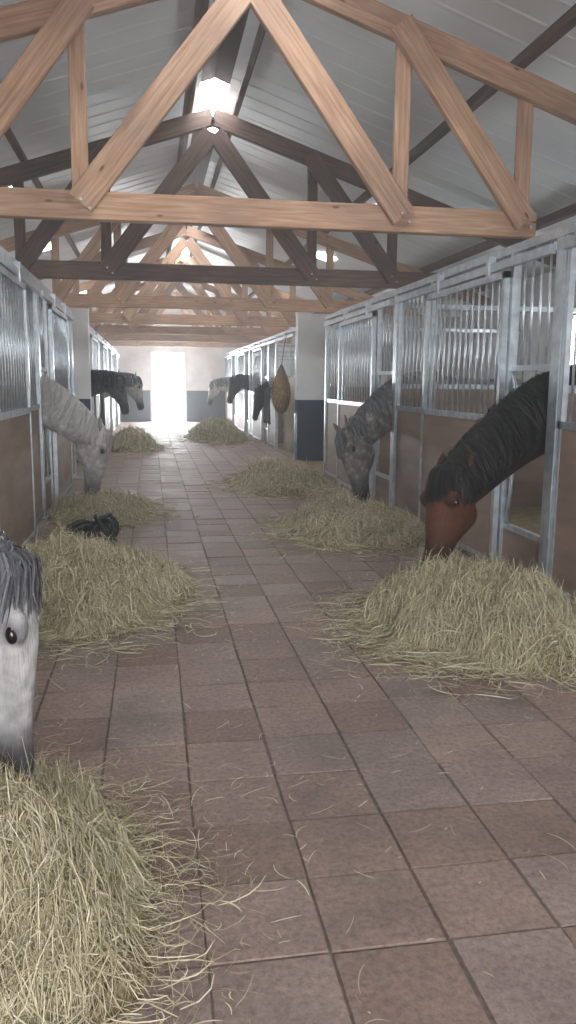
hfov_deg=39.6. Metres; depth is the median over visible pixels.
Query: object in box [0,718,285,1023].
pile
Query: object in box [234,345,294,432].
stall
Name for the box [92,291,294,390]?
plaster
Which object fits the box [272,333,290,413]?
net
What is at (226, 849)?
straw
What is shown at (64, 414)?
horse
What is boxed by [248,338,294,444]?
stall
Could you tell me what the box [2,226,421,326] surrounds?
roof truss
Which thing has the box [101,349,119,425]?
stall
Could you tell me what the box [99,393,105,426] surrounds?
rug
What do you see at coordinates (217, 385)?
horse
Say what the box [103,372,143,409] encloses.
horse
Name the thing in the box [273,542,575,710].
pile
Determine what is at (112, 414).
stall
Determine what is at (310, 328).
wall
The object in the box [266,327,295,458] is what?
stall
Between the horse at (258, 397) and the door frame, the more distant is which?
the door frame
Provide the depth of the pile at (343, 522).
7.16 m
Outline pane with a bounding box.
[570,319,575,364]
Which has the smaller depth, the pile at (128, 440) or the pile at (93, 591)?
the pile at (93, 591)
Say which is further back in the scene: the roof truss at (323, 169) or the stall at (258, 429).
the stall at (258, 429)
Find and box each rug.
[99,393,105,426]
[263,387,271,424]
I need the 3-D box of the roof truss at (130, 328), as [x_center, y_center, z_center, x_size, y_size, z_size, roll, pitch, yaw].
[-2.646,-5.369,19.722,10.020,1.945,0.180,-1,9,-10]
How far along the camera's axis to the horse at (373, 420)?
8.51 m
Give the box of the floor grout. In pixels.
[33,422,575,1023]
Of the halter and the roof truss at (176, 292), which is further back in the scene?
the roof truss at (176, 292)
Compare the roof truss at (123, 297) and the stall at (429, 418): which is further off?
the roof truss at (123, 297)
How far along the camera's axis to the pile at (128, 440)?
16.36 m
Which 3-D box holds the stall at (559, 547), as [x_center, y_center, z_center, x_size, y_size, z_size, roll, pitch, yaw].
[4.025,-0.389,3.887,4.160,2.400,3.590,-1,9,-10]
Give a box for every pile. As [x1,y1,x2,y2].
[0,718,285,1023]
[11,515,247,690]
[45,485,197,534]
[109,423,178,455]
[176,415,257,452]
[202,453,352,501]
[234,483,468,560]
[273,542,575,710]
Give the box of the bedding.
[36,430,575,607]
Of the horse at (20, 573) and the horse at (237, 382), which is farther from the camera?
the horse at (237, 382)
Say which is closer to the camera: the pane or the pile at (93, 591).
the pile at (93, 591)
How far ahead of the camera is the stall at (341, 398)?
10.57 m
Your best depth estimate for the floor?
2.83 m
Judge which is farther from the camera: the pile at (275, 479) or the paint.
the paint
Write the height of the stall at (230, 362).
2.400 m
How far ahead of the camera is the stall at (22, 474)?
6.60 m
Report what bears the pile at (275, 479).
on the floor
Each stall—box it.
[0,245,47,547]
[3,279,77,516]
[89,326,100,417]
[99,335,109,433]
[101,343,115,431]
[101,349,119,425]
[224,350,293,424]
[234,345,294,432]
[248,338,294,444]
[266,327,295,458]
[322,289,520,507]
[390,226,575,576]
[542,221,575,603]
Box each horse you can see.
[0,366,112,496]
[0,531,43,789]
[91,369,128,414]
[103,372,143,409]
[207,377,229,404]
[227,372,266,403]
[252,376,292,420]
[332,371,523,502]
[416,364,575,568]
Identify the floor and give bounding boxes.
[28,421,575,1023]
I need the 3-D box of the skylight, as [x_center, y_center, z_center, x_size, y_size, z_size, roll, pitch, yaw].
[-1.316,-5.264,11.813,0.400,0.120,28.100,-1,9,-10]
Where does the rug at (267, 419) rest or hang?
attached to the stall at (275, 430)
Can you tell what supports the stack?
on the bedding
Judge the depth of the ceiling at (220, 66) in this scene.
8.47 m
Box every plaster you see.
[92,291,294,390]
[392,270,575,382]
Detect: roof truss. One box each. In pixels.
[0,0,575,238]
[0,108,556,290]
[0,183,489,313]
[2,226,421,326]
[8,254,330,336]
[69,282,291,343]
[92,288,284,347]
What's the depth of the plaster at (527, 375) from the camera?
12.51 m
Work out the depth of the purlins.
8.39 m
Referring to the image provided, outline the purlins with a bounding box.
[4,0,575,327]
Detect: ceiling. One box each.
[0,0,213,309]
[43,0,334,293]
[182,0,575,327]
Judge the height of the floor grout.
0.195 m
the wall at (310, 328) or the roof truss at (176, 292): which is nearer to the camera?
the wall at (310, 328)
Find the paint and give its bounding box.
[120,390,224,421]
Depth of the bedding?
8.93 m
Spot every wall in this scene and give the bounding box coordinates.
[3,307,91,462]
[294,313,465,460]
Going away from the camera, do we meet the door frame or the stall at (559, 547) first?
the stall at (559, 547)
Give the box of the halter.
[58,512,119,545]
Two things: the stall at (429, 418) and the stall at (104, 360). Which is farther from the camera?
the stall at (104, 360)
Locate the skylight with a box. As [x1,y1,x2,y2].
[174,78,229,253]
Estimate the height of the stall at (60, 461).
2.400 m
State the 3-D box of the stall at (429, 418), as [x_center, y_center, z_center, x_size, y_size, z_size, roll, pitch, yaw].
[3.434,-0.951,7.342,4.160,2.400,3.590,-1,9,-10]
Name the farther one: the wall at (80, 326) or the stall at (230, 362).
the stall at (230, 362)
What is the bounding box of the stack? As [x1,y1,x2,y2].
[283,359,294,453]
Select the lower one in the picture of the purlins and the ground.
the ground
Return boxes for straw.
[34,463,575,1023]
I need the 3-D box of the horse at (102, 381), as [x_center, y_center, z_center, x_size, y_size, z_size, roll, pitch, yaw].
[-4.275,-1.768,14.386,2.788,1.636,0.624,-1,9,-10]
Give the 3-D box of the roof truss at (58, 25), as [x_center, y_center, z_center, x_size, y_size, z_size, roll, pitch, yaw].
[-0.283,-3.119,5.902,10.020,1.945,0.180,-1,9,-10]
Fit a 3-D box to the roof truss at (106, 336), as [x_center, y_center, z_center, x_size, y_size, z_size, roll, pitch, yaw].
[-3.237,-5.931,23.177,10.020,1.945,0.180,-1,9,-10]
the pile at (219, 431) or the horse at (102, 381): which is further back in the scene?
the pile at (219, 431)
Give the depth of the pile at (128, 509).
8.15 m
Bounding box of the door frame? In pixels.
[149,351,186,421]
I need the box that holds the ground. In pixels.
[152,402,184,420]
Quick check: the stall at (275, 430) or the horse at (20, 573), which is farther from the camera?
the stall at (275, 430)
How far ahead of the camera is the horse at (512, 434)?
5.17 m
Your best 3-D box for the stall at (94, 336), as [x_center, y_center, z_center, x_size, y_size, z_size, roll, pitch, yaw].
[-5.803,-2.340,15.452,4.160,2.400,3.590,-1,9,-10]

